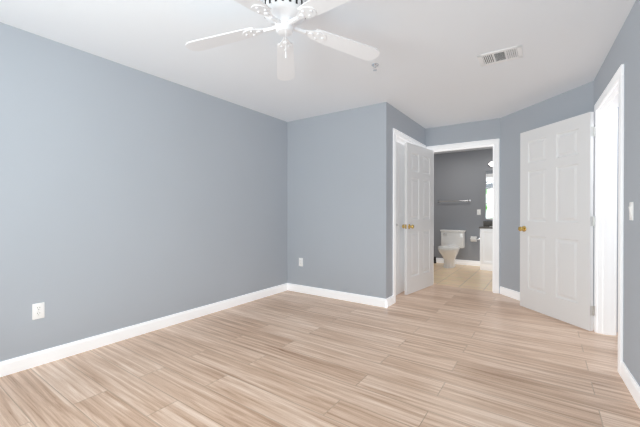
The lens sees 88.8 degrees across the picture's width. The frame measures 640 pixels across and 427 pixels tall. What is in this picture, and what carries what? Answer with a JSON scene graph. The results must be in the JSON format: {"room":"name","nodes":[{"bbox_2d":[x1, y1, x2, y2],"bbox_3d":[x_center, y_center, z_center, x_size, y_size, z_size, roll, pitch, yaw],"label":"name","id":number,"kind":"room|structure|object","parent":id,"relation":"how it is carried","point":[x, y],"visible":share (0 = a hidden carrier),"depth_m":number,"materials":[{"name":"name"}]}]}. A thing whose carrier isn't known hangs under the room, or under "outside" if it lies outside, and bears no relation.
{"room":"empty bedroom","nodes":[
{"label":"empty bedroom","id":0,"kind":"room"},
{"bbox_2d":[0,22,286,361],"bbox_3d":[-1.709,-0.099,2.980,0.120,2.400,4.440,0,0,35],"label":"wall","id":1,"kind":"structure","parent":0,"point":[129,196],"depth_m":2.83,"materials":[{"name":"blue paint"}]},
{"bbox_2d":[32,302,44,319],"bbox_3d":[-2.048,0.709,2.379,0.009,0.114,0.070,0,0,35],"label":"outlet","id":2,"kind":"object","parent":1,"relation":"attached to","point":[38,310],"visible":1,"depth_m":2.38,"materials":[{"name":"white plastic"}]},
{"bbox_2d":[0,283,287,376],"bbox_3d":[-1.654,1.052,2.947,0.014,0.100,4.200,0,0,35],"label":"baseboard","id":3,"kind":"structure","parent":1,"relation":"attached to","point":[22,363],"depth_m":2.82,"materials":[{"name":"white wood"}]},
{"bbox_2d":[0,0,635,153],"bbox_3d":[1.432,-1.359,3.016,5.800,0.120,9.200,0,0,35],"label":"ceiling","id":4,"kind":"structure","parent":0,"point":[430,72],"depth_m":2.57,"materials":[{"name":"white paint"}]},
{"bbox_2d":[186,0,379,80],"bbox_3d":[-0.225,-1.102,1.912,1.248,0.384,1.218,0,0,35],"label":"ceiling fan","id":5,"kind":"object","parent":4,"relation":"hanging from","point":[285,18],"visible":1,"depth_m":2.00,"materials":[{"name":"white plastic"}]},
{"bbox_2d":[372,63,378,70],"bbox_3d":[0.481,-1.274,2.853,0.064,0.048,0.064,0,0,35],"label":"sprinkler","id":6,"kind":"object","parent":4,"relation":"attached to","point":[374,65],"visible":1,"depth_m":2.84,"materials":[{"name":"silver metal"}]},
{"bbox_2d":[477,45,522,66],"bbox_3d":[1.484,-1.293,2.695,0.315,0.009,0.235,0,0,35],"label":"ceiling vent","id":7,"kind":"object","parent":4,"relation":"in","point":[503,55],"visible":1,"depth_m":2.69,"materials":[{"name":"white metal"}]},
{"bbox_2d":[0,262,639,426],"bbox_3d":[1.432,1.151,3.027,5.800,0.100,9.200,0,0,35],"label":"floor","id":8,"kind":"structure","parent":0,"point":[433,355],"depth_m":2.29,"materials":[{"name":"brown wood"}]},
{"bbox_2d":[438,229,465,267],"bbox_3d":[2.663,0.717,6.706,0.480,0.736,0.779,0,0,35],"label":"toilet","id":9,"kind":"object","parent":8,"relation":"on","point":[452,242],"visible":0.96,"depth_m":6.74,"materials":[{"name":"white ceramic"}]},
{"bbox_2d":[479,221,492,270],"bbox_3d":[3.462,0.602,6.277,0.671,0.970,0.572,0,0,35],"label":"bathroom vanity","id":10,"kind":"object","parent":8,"relation":"on","point":[486,245],"visible":0.25,"depth_m":6.20,"materials":[{"name":"white wood"}]},
{"bbox_2d":[287,102,389,298],"bbox_3d":[0.188,-0.104,4.295,1.505,2.400,0.120,0,0,35],"label":"wall","id":11,"kind":"structure","parent":0,"point":[338,201],"depth_m":4.17,"materials":[{"name":"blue paint"}]},
{"bbox_2d":[299,258,302,265],"bbox_3d":[-0.266,0.674,4.534,0.070,0.114,0.009,0,0,35],"label":"outlet","id":12,"kind":"object","parent":11,"relation":"attached to","point":[300,261],"visible":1,"depth_m":4.53,"materials":[{"name":"white plastic"}]},
{"bbox_2d":[288,283,386,307],"bbox_3d":[0.155,1.046,4.241,1.519,0.100,0.014,0,0,35],"label":"baseboard","id":13,"kind":"structure","parent":11,"relation":"attached to","point":[368,300],"depth_m":4.17,"materials":[{"name":"white wood"}]},
{"bbox_2d":[390,105,424,295],"bbox_3d":[1.184,-0.105,4.518,0.120,2.400,1.380,0,0,35],"label":"wall","id":14,"kind":"structure","parent":0,"point":[404,124],"depth_m":3.99,"materials":[{"name":"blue paint"}]},
{"bbox_2d":[386,295,393,307],"bbox_3d":[0.830,1.047,3.893,0.014,0.100,0.210,0,0,35],"label":"baseboard","id":15,"kind":"structure","parent":14,"relation":"attached to","point":[390,300],"depth_m":3.90,"materials":[{"name":"white wood"}]},
{"bbox_2d":[396,142,404,294],"bbox_3d":[1.175,0.066,4.561,0.051,2.033,1.110,0,0,35],"label":"bifold closet door","id":16,"kind":"structure","parent":14,"relation":"in","point":[400,217],"depth_m":4.43,"materials":[{"name":"white wood"}]},
{"bbox_2d":[393,128,425,302],"bbox_3d":[1.208,0.027,4.538,0.135,2.134,1.288,0,0,35],"label":"trim","id":17,"kind":"structure","parent":14,"relation":"attached to","point":[400,137],"depth_m":4.01,"materials":[{"name":"white wood"}]},
{"bbox_2d":[425,118,500,292],"bbox_3d":[2.085,-0.107,4.806,1.275,2.400,0.120,0,0,35],"label":"wall","id":18,"kind":"structure","parent":0,"point":[469,132],"depth_m":4.68,"materials":[{"name":"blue paint"}]},
{"bbox_2d":[402,142,432,294],"bbox_3d":[1.425,0.067,4.660,0.167,2.030,0.837,0,0,43],"label":"bathroom door","id":19,"kind":"structure","parent":18,"relation":"in","point":[418,226],"depth_m":4.60,"materials":[{"name":"white wood"}]},
{"bbox_2d":[426,139,498,292],"bbox_3d":[2.083,0.034,4.809,0.988,2.119,0.152,0,0,35],"label":"trim","id":20,"kind":"structure","parent":18,"relation":"attached to","point":[494,143],"depth_m":4.50,"materials":[{"name":"white wood"}]},
{"bbox_2d":[434,148,492,260],"bbox_3d":[3.072,-0.117,6.969,2.350,2.400,0.120,0,0,35],"label":"wall","id":21,"kind":"structure","parent":0,"point":[461,175],"depth_m":6.93,"materials":[{"name":"paint"}]},
{"bbox_2d":[436,258,479,265],"bbox_3d":[2.763,1.033,7.106,1.450,0.100,0.014,0,0,35],"label":"baseboard","id":22,"kind":"structure","parent":21,"relation":"attached to","point":[463,262],"depth_m":6.91,"materials":[{"name":"white wood"}]},
{"bbox_2d":[470,236,479,241],"bbox_3d":[3.191,0.524,6.735,0.175,0.110,0.135,0,0,35],"label":"paper holder","id":23,"kind":"object","parent":21,"relation":"attached to","point":[474,238],"visible":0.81,"depth_m":6.70,"materials":[{"name":"silver metal"}]},
{"bbox_2d":[486,170,492,219],"bbox_3d":[3.628,-0.374,6.505,0.590,1.000,0.007,0,0,35],"label":"vanity mirror","id":24,"kind":"object","parent":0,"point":[489,194],"visible":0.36,"depth_m":6.63,"materials":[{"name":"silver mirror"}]},
{"bbox_2d":[500,81,593,291],"bbox_3d":[2.633,-0.102,3.847,0.120,2.400,1.366,0,0,-9],"label":"wall","id":25,"kind":"structure","parent":0,"point":[577,101],"depth_m":4.19,"materials":[{"name":"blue paint"}]},
{"bbox_2d":[500,286,519,300],"bbox_3d":[2.567,1.048,3.838,0.014,0.100,1.275,0,0,-9],"label":"baseboard","id":26,"kind":"structure","parent":25,"relation":"attached to","point":[510,293],"depth_m":4.28,"materials":[{"name":"white wood"}]},
{"bbox_2d":[593,0,639,385],"bbox_3d":[1.459,-0.090,1.146,0.346,2.400,5.025,0,0,35],"label":"wall","id":27,"kind":"structure","parent":0,"point":[625,49],"depth_m":2.07,"materials":[{"name":"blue paint"}]},
{"bbox_2d":[518,112,595,330],"bbox_3d":[2.448,0.072,3.441,0.167,2.030,0.857,0,0,-9],"label":"entry door","id":28,"kind":"structure","parent":27,"relation":"in","point":[557,222],"depth_m":3.35,"materials":[{"name":"white wood"}]},
{"bbox_2d":[594,64,623,373],"bbox_3d":[2.379,0.044,2.614,0.197,2.119,1.014,0,0,35],"label":"trim","id":29,"kind":"structure","parent":27,"relation":"attached to","point":[610,101],"depth_m":2.96,"materials":[{"name":"white wood"}]},
{"bbox_2d":[620,361,639,408],"bbox_3d":[1.093,1.062,0.693,0.177,0.100,3.617,0,0,35],"label":"baseboard","id":30,"kind":"structure","parent":27,"relation":"attached to","point":[631,383],"depth_m":2.01,"materials":[{"name":"white wood"}]},
{"bbox_2d":[629,202,633,219],"bbox_3d":[1.945,-0.014,2.047,0.016,0.114,0.070,0,0,35],"label":"light switch","id":31,"kind":"object","parent":27,"relation":"attached to","point":[631,210],"visible":1,"depth_m":2.03,"materials":[{"name":"white plastic"}]},
{"bbox_2d":[617,107,618,331],"bbox_3d":[3.352,-0.097,2.691,1.465,2.400,0.120,0,0,35],"label":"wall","id":32,"kind":"structure","parent":0,"point":[617,209],"depth_m":3.03,"materials":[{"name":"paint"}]}
]}

